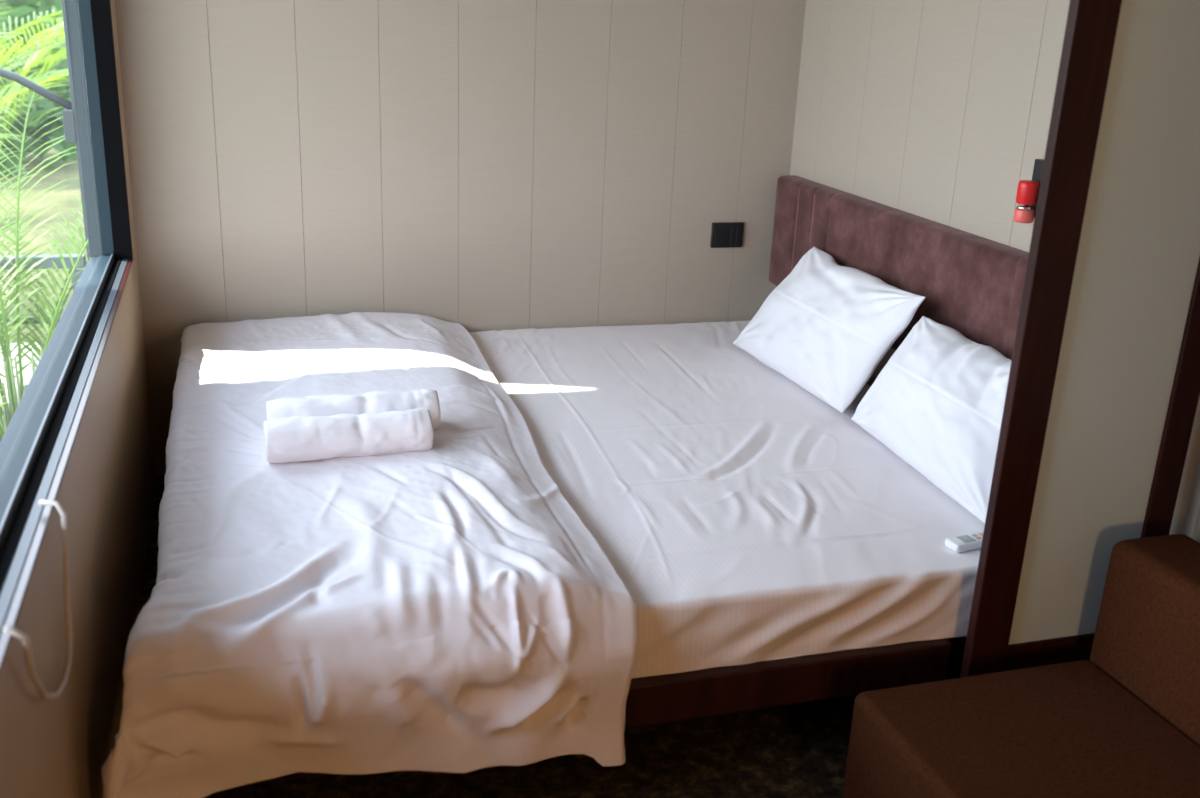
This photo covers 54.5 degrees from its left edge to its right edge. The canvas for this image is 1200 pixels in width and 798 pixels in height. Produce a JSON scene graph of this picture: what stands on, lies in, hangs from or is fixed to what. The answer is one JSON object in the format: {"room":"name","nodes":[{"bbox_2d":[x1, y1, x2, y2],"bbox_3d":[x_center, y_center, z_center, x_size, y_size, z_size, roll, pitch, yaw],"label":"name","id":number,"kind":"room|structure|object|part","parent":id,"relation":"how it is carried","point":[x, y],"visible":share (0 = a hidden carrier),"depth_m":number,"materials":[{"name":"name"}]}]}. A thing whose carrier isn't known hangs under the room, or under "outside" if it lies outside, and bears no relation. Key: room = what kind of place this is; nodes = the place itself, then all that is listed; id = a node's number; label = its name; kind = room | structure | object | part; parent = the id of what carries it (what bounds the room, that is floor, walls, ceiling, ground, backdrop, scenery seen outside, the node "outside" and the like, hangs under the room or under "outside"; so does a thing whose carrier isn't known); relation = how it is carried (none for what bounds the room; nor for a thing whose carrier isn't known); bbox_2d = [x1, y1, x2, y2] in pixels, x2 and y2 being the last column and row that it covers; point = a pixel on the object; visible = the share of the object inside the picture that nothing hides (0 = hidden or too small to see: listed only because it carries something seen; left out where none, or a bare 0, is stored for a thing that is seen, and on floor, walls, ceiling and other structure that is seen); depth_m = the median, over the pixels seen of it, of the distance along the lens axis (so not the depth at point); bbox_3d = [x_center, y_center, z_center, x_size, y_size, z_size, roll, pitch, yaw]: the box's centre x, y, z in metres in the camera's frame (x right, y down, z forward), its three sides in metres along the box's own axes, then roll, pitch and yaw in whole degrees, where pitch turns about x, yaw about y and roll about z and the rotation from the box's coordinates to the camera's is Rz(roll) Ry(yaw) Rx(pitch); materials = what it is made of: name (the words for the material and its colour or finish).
{"room":"hotel room","nodes":[
{"label":"hotel room","id":0,"kind":"room"},
{"bbox_2d":[0,0,155,797],"bbox_3d":[-0.687,-0.114,1.015,0.115,2.670,5.300,-3,20,-17],"label":"wall","id":1,"kind":"structure","parent":0,"point":[59,747],"depth_m":2.17,"materials":[{"name":"beige paint"}]},
{"bbox_2d":[0,0,132,671],"bbox_3d":[-1.027,-0.786,2.007,0.116,1.666,2.556,-3,20,-17],"label":"window","id":2,"kind":"structure","parent":1,"relation":"in","point":[36,446],"depth_m":2.63,"materials":[{"name":"black metal"}]},
{"bbox_2d":[3,500,71,698],"bbox_3d":[-0.785,0.327,1.642,0.040,0.238,0.404,-3,20,-17],"label":"blind cord","id":3,"kind":"object","parent":2,"relation":"hanging from","point":[44,694],"visible":1,"depth_m":1.77,"materials":[{"name":"beige plastic"}]},
{"bbox_3d":[-1.070,-0.783,1.994,0.026,1.666,2.556,-3,20,-17],"label":"frame","id":4,"kind":"part","parent":2,"relation":"part of","materials":[{"name":"grey metal"}]},
{"bbox_2d":[115,0,805,474],"bbox_3d":[-0.378,-1.043,3.782,2.407,2.670,0.100,-3,20,-17],"label":"wall","id":5,"kind":"structure","parent":0,"point":[478,165],"depth_m":3.79,"materials":[{"name":"beige paint"}]},
{"bbox_2d":[710,222,743,247],"bbox_3d":[0.454,-0.585,4.152,0.122,0.090,0.014,-3,20,-17],"label":"wall socket","id":6,"kind":"object","parent":5,"relation":"attached to","point":[723,234],"visible":1,"depth_m":4.14,"materials":[{"name":"black plastic"}]},
{"bbox_2d":[729,225,735,244],"bbox_3d":[0.473,-0.584,4.152,0.021,0.072,0.004,-3,20,-17],"label":"rocker switch","id":7,"kind":"object","parent":6,"relation":"attached to","point":[732,228],"depth_m":4.15,"materials":[{"name":"black plastic"}]},
{"bbox_2d":[735,225,741,244],"bbox_3d":[0.495,-0.585,4.159,0.020,0.072,0.004,-3,20,-17],"label":"rocker switch","id":8,"kind":"object","parent":6,"relation":"attached to","point":[738,228],"depth_m":4.16,"materials":[{"name":"black plastic"}]},
{"bbox_2d":[137,474,855,797],"bbox_3d":[0.353,1.107,1.787,2.412,0.150,5.500,-3,20,-17],"label":"floor","id":9,"kind":"structure","parent":0,"point":[798,751],"depth_m":2.47,"materials":[{"name":"carpet"}]},
{"bbox_2d":[244,175,1028,786],"bbox_3d":[-0.044,0.041,3.103,2.084,0.984,1.972,-3,20,-17],"label":"bed","id":10,"kind":"object","parent":9,"relation":"on","point":[972,285],"visible":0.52,"depth_m":2.97,"materials":[{"name":"brown wood"}]},
{"bbox_2d":[101,312,637,797],"bbox_3d":[-0.641,0.263,2.951,0.994,0.497,2.068,-3,20,-17],"label":"duvet","id":11,"kind":"object","parent":10,"relation":"on","point":[446,607],"visible":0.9,"depth_m":2.14,"materials":[{"name":"white fabric"}]},
{"bbox_2d":[264,408,432,462],"bbox_3d":[-0.575,0.083,2.668,0.375,0.108,0.126,-3,20,-17],"label":"rolled towel","id":12,"kind":"object","parent":11,"relation":"on","point":[295,438],"visible":1,"depth_m":2.62,"materials":[{"name":"white fabric"}]},
{"bbox_2d":[266,389,440,429],"bbox_3d":[-0.588,0.040,2.784,0.402,0.109,0.124,-3,20,-17],"label":"rolled towel","id":13,"kind":"object","parent":11,"relation":"on","point":[375,402],"visible":0.45,"depth_m":2.75,"materials":[{"name":"white fabric"}]},
{"bbox_3d":[-0.073,0.270,3.175,2.045,0.093,1.972,-3,20,-17],"label":"frame","id":14,"kind":"part","parent":10,"relation":"part of","materials":[{"name":"brown wood"}]},
{"bbox_2d":[469,320,984,678],"bbox_3d":[-0.077,0.148,3.143,2.037,0.164,1.970,-3,20,-17],"label":"sheet","id":15,"kind":"object","parent":10,"relation":"on","point":[745,517],"visible":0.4,"depth_m":2.72,"materials":[{"name":"white fabric"}]},
{"bbox_2d":[733,247,925,412],"bbox_3d":[0.673,-0.228,3.515,0.246,0.357,0.804,-3,20,-17],"label":"pillow","id":16,"kind":"object","parent":15,"relation":"on","point":[827,326],"visible":1,"depth_m":3.38,"materials":[{"name":"white fabric"}]},
{"bbox_2d":[851,316,1010,523],"bbox_3d":[0.866,0.022,2.876,0.242,0.314,0.722,-3,20,-17],"label":"pillow","id":17,"kind":"object","parent":15,"relation":"on","point":[937,403],"visible":0.84,"depth_m":2.82,"materials":[{"name":"white fabric"}]},
{"bbox_2d":[945,531,983,552],"bbox_3d":[0.807,0.307,2.518,0.124,0.021,0.044,-6,21,-24],"label":"remote control","id":18,"kind":"object","parent":15,"relation":"on","point":[972,541],"visible":0.66,"depth_m":2.50,"materials":[{"name":"white plastic"}]},
{"bbox_3d":[0.877,-0.354,3.460,0.072,0.389,1.584,-3,20,-17],"label":"headboard","id":19,"kind":"part","parent":10,"relation":"part of","materials":[{"name":"red fabric"}]},
{"bbox_2d":[842,534,1199,797],"bbox_3d":[1.113,0.865,1.476,0.730,0.572,1.950,-3,20,-17],"label":"sofa","id":20,"kind":"object","parent":9,"relation":"on","point":[1123,721],"visible":1,"depth_m":2.16,"materials":[{"name":"brown fabric"}]},
{"bbox_3d":[1.022,0.980,1.482,0.547,0.273,1.940,-3,20,-17],"label":"seat","id":21,"kind":"part","parent":20,"relation":"part of","materials":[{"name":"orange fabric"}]},
{"bbox_3d":[1.373,0.833,1.549,0.188,0.537,1.950,-3,20,-17],"label":"backrest","id":22,"kind":"part","parent":20,"relation":"part of","materials":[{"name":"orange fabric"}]},
{"bbox_2d":[960,0,1199,677],"bbox_3d":[1.006,-0.444,2.125,0.444,2.620,0.024,-3,20,-17],"label":"wall","id":23,"kind":"structure","parent":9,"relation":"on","point":[1103,391],"depth_m":2.22,"materials":[{"name":"brown wood"}]},
{"bbox_3d":[0.837,-0.434,2.074,0.090,2.620,0.024,-3,20,-17],"label":"post","id":24,"kind":"part","parent":23,"relation":"part of","materials":[{"name":"brown wood"}]},
{"bbox_3d":[0.976,0.551,2.470,0.293,0.112,0.021,-3,20,-17],"label":"rail","id":25,"kind":"part","parent":23,"relation":"part of","materials":[{"name":"brown wood"}]},
{"bbox_3d":[1.187,-0.455,2.180,0.066,2.620,0.024,-3,20,-17],"label":"post","id":26,"kind":"part","parent":23,"relation":"part of","materials":[{"name":"brown wood"}]},
{"bbox_2d":[790,0,1069,386],"bbox_3d":[1.514,-0.245,1.684,0.100,2.670,5.300,-3,20,-17],"label":"wall","id":27,"kind":"structure","parent":0,"point":[934,110],"depth_m":3.29,"materials":[{"name":"beige paint"}]},
{"bbox_2d":[1013,159,1043,222],"bbox_3d":[1.061,-0.503,2.835,0.069,0.151,0.085,-3,20,-17],"label":"flashlight","id":28,"kind":"object","parent":27,"relation":"attached to","point":[1027,190],"visible":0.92,"depth_m":2.84,"materials":[{"name":"red plastic"}]},
{"bbox_2d":[1169,396,1199,542],"bbox_3d":[1.328,-0.472,1.969,0.046,1.960,0.682,-3,20,-17],"label":"curtain","id":29,"kind":"object","parent":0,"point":[1186,517],"visible":0.12,"depth_m":2.42,"materials":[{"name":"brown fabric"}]},
{"label":"outside","id":30,"kind":"structure","parent":0,"visible":0},
{"bbox_2d":[0,102,87,437],"bbox_3d":[-14.143,-1.268,8.052,34.000,0.060,44.000,-3,20,-17],"label":"ground","id":31,"kind":"structure","parent":30,"point":[70,171],"depth_m":10.32,"materials":[{"name":"green plant"}]},
{"bbox_2d":[0,343,40,435],"bbox_3d":[-3.166,-0.044,5.672,0.690,0.170,1.000,-3,20,-17],"label":"paving slab","id":32,"kind":"object","parent":31,"relation":"on","point":[27,372],"visible":0.1,"depth_m":5.84,"materials":[{"name":"concrete"}]},
{"bbox_2d":[0,0,67,148],"bbox_3d":[-5.318,-2.615,9.362,4.094,2.498,3.763,12,21,26],"label":"palm","id":33,"kind":"object","parent":31,"relation":"on","point":[28,66],"visible":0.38,"depth_m":9.36,"materials":[{"name":"green plant"}]},
{"bbox_2d":[0,10,69,148],"bbox_3d":[-4.138,-1.527,6.429,4.178,2.430,3.637,-3,20,-17],"label":"palm","id":34,"kind":"object","parent":31,"relation":"on","point":[49,37],"visible":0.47,"depth_m":6.46,"materials":[{"name":"green plant"}]},
{"bbox_2d":[0,0,77,174],"bbox_3d":[-7.093,-4.067,12.130,3.594,4.255,3.209,-3,20,-17],"label":"tree","id":35,"kind":"object","parent":31,"relation":"on","point":[29,6],"visible":0.39,"depth_m":12.44,"materials":[{"name":"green plant"}]},
{"bbox_2d":[0,254,85,324],"bbox_3d":[-3.683,-0.088,4.656,3.078,0.925,0.060,-3,20,-17],"label":"railing","id":36,"kind":"object","parent":31,"relation":"on","point":[48,263],"visible":0.34,"depth_m":4.91,"materials":[{"name":"grey metal"}]},
{"bbox_3d":[-3.682,-0.263,4.595,3.065,0.027,0.040,-3,20,-17],"label":"rail","id":37,"kind":"part","parent":36,"relation":"part of","materials":[{"name":"grey metal"}]},
{"bbox_3d":[-3.665,-0.501,4.515,3.078,0.050,0.060,-3,20,-17],"label":"rail","id":38,"kind":"part","parent":36,"relation":"part of","materials":[{"name":"grey metal"}]},
{"bbox_3d":[-2.243,-0.144,5.104,0.055,0.862,0.050,-3,20,-17],"label":"post","id":39,"kind":"part","parent":36,"relation":"part of","materials":[{"name":"grey metal"}]},
{"bbox_2d":[0,76,88,441],"bbox_3d":[-2.780,-0.488,4.763,1.776,1.650,2.520,8,19,15],"label":"palm","id":40,"kind":"object","parent":31,"relation":"on","point":[6,415],"visible":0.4,"depth_m":4.85,"materials":[{"name":"green plant"}]},
{"bbox_2d":[0,0,89,260],"bbox_3d":[-2.481,-1.234,4.646,0.901,3.200,0.110,-3,20,-17],"label":"steel post","id":41,"kind":"object","parent":31,"relation":"on","point":[69,116],"visible":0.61,"depth_m":4.72,"materials":[{"name":"grey metal"}]}
]}

